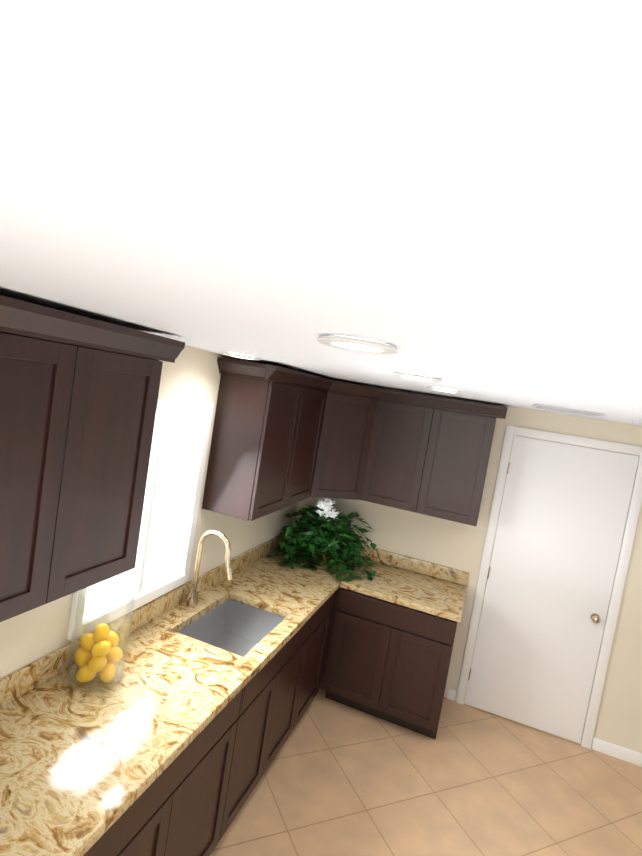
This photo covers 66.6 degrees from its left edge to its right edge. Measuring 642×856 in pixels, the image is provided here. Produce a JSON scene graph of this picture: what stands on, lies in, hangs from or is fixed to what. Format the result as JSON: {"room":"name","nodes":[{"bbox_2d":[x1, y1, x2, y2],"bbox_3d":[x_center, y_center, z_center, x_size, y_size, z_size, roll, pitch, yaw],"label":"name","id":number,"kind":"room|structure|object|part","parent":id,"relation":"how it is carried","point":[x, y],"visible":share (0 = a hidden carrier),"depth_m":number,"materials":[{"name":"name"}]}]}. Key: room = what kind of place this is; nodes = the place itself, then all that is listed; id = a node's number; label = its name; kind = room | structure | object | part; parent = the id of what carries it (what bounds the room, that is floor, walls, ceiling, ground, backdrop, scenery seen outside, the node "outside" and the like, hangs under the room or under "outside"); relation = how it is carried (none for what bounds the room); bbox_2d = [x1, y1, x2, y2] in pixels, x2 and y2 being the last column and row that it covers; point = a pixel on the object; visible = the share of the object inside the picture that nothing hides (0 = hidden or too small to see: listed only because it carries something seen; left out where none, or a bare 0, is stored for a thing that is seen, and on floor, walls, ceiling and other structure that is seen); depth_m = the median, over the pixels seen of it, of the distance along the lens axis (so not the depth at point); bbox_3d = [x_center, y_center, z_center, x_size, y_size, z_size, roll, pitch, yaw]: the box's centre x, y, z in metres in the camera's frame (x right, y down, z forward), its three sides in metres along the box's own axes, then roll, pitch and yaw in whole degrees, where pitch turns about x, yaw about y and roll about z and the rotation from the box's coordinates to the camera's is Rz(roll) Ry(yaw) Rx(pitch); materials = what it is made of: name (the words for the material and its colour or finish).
{"room":"kitchen","nodes":[
{"label":"kitchen","id":0,"kind":"room"},
{"bbox_2d":[0,343,297,678],"bbox_3d":[-1.458,0.744,0.882,0.100,2.300,7.100,10,4,19],"label":"wall","id":1,"kind":"structure","parent":0,"point":[191,374],"depth_m":2.47,"materials":[{"name":"beige paint"}]},
{"bbox_2d":[0,295,103,621],"bbox_3d":[-0.957,0.079,1.288,0.318,0.850,0.500,10,4,19],"label":"upper cabinet","id":2,"kind":"object","parent":1,"relation":"attached to","point":[77,422],"depth_m":1.35,"materials":[{"name":"brown wood"}]},
{"bbox_2d":[72,322,171,592],"bbox_3d":[-0.838,0.075,1.618,0.318,0.850,0.440,10,4,19],"label":"upper cabinet","id":3,"kind":"object","parent":1,"relation":"attached to","point":[127,392],"depth_m":1.62,"materials":[{"name":"brown wood"}]},
{"bbox_2d":[67,399,213,639],"bbox_3d":[-0.802,0.362,2.320,0.029,1.000,0.800,10,4,19],"label":"window","id":4,"kind":"structure","parent":1,"relation":"in","point":[180,439],"depth_m":2.43,"materials":[{"name":"white glass"}]},
{"bbox_2d":[202,357,302,520],"bbox_3d":[-0.372,0.060,2.913,0.316,0.850,0.515,10,4,19],"label":"upper cabinet","id":5,"kind":"object","parent":1,"relation":"attached to","point":[282,437],"depth_m":2.69,"materials":[{"name":"brown wood"}]},
{"bbox_2d":[282,373,333,508],"bbox_3d":[-0.212,0.058,3.300,0.354,0.850,0.558,10,4,19],"label":"upper cabinet","id":6,"kind":"object","parent":1,"relation":"attached to","point":[314,403],"depth_m":3.26,"materials":[{"name":"brown wood"}]},
{"bbox_2d":[314,380,385,500],"bbox_3d":[0.100,0.078,3.727,0.669,0.850,0.668,10,4,19],"label":"upper cabinet","id":7,"kind":"object","parent":1,"relation":"attached to","point":[354,419],"depth_m":3.58,"materials":[{"name":"brown wood"}]},
{"bbox_2d":[0,0,641,425],"bbox_3d":[0.338,-0.133,0.224,3.570,0.080,7.300,10,4,19],"label":"ceiling","id":8,"kind":"structure","parent":0,"point":[448,192],"depth_m":0.30,"materials":[{"name":"white paint"}]},
{"bbox_2d":[223,352,259,360],"bbox_3d":[-0.391,-0.351,2.397,0.184,0.010,0.184,10,4,19],"label":"recessed light","id":9,"kind":"object","parent":8,"relation":"in","point":[241,356],"visible":1,"depth_m":2.34,"materials":[{"name":"white plastic"}]},
{"bbox_2d":[317,336,397,353],"bbox_3d":[0.082,-0.185,1.092,0.184,0.010,0.184,10,4,19],"label":"recessed light","id":10,"kind":"object","parent":8,"relation":"in","point":[357,344],"visible":1,"depth_m":1.05,"materials":[{"name":"white"}]},
{"bbox_2d":[393,372,440,381],"bbox_3d":[0.362,-0.193,1.841,0.184,0.010,0.184,10,4,19],"label":"recessed light","id":11,"kind":"object","parent":8,"relation":"in","point":[417,376],"visible":1,"depth_m":1.79,"materials":[{"name":"white plastic"}]},
{"bbox_2d":[426,387,460,393],"bbox_3d":[0.645,-0.198,2.568,0.184,0.010,0.184,10,4,19],"label":"recessed light","id":12,"kind":"object","parent":8,"relation":"in","point":[443,390],"visible":1,"depth_m":2.51,"materials":[{"name":"white plastic"}]},
{"bbox_2d":[532,404,604,415],"bbox_3d":[1.326,-0.095,2.643,0.340,0.015,0.170,10,4,19],"label":"ceiling vent","id":13,"kind":"object","parent":8,"relation":"in","point":[566,410],"visible":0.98,"depth_m":2.58,"materials":[{"name":"grey metal"}]},
{"bbox_2d":[210,688,641,855],"bbox_3d":[-0.034,2.202,0.386,3.570,0.060,7.300,10,4,19],"label":"floor","id":14,"kind":"structure","parent":0,"point":[338,779],"depth_m":2.84,"materials":[{"name":"tile"}]},
{"bbox_2d":[83,588,338,855],"bbox_3d":[-0.616,1.493,2.487,0.630,0.866,3.516,10,4,19],"label":"base cabinet","id":15,"kind":"object","parent":14,"relation":"on","point":[189,808],"depth_m":2.14,"materials":[{"name":"brown wood"}]},
{"bbox_2d":[0,529,367,855],"bbox_3d":[-0.548,1.100,2.448,0.660,0.352,3.535,10,4,19],"label":"countertop","id":16,"kind":"structure","parent":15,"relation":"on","point":[81,771],"depth_m":1.84,"materials":[{"name":"stone"}]},
{"bbox_2d":[67,577,136,691],"bbox_3d":[-0.874,0.818,1.948,0.224,0.370,0.224,10,4,19],"label":"vase","id":17,"kind":"object","parent":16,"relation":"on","point":[98,650],"visible":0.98,"depth_m":1.91,"materials":[{"name":"clear glass"}]},
{"bbox_2d":[185,530,231,606],"bbox_3d":[-0.597,0.774,2.636,0.252,0.447,0.097,10,4,19],"label":"faucet","id":18,"kind":"object","parent":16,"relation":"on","point":[191,597],"visible":1,"depth_m":2.66,"materials":[{"name":"silver metal"}]},
{"bbox_2d":[267,498,376,580],"bbox_3d":[0.062,0.797,3.671,0.796,0.469,0.736,10,4,19],"label":"plant","id":19,"kind":"object","parent":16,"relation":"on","point":[318,538],"visible":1,"depth_m":3.59,"materials":[{"name":"green plant"}]},
{"bbox_2d":[323,546,468,738],"bbox_3d":[0.541,1.528,3.585,0.860,1.010,0.666,10,4,19],"label":"base cabinet","id":20,"kind":"object","parent":14,"relation":"on","point":[388,661],"depth_m":3.33,"materials":[{"name":"brown wood"}]},
{"bbox_3d":[0.636,1.105,3.552,0.805,0.142,0.655,10,4,19],"label":"left cabinet top","id":21,"kind":"part","parent":20,"relation":"part of","materials":[{"name":"beige stone"}]},
{"bbox_2d":[295,382,641,753],"bbox_3d":[1.372,0.998,3.692,3.570,2.300,0.100,10,4,19],"label":"wall","id":22,"kind":"structure","parent":0,"point":[446,543],"depth_m":3.62,"materials":[{"name":"beige paint"}]},
{"bbox_2d":[367,389,445,514],"bbox_3d":[0.610,0.161,3.706,0.528,0.850,0.354,10,4,19],"label":"upper cabinet","id":23,"kind":"object","parent":22,"relation":"attached to","point":[411,422],"depth_m":3.56,"materials":[{"name":"brown wood"}]},
{"bbox_2d":[426,398,501,525],"bbox_3d":[0.975,0.227,3.595,0.485,0.850,0.317,10,4,19],"label":"upper cabinet","id":24,"kind":"object","parent":22,"relation":"attached to","point":[465,439],"depth_m":3.43,"materials":[{"name":"brown wood"}]},
{"bbox_2d":[447,688,641,766],"bbox_3d":[1.862,2.216,3.470,1.893,0.085,0.012,10,4,19],"label":"baseboard","id":25,"kind":"structure","parent":22,"relation":"attached to","point":[617,751],"depth_m":3.40,"materials":[{"name":"white paint"}]},
{"bbox_2d":[455,425,641,748],"bbox_3d":[1.637,1.123,3.533,0.935,2.160,0.021,10,4,19],"label":"door frame","id":26,"kind":"structure","parent":22,"relation":"attached to","point":[613,608],"depth_m":3.44,"materials":[{"name":"white paint"}]},
{"bbox_2d":[464,436,638,742],"bbox_3d":[1.621,1.149,3.509,0.808,2.082,0.075,10,4,19],"label":"door","id":27,"kind":"structure","parent":22,"relation":"in","point":[558,541],"depth_m":3.52,"materials":[{"name":"white paint"}]}
]}

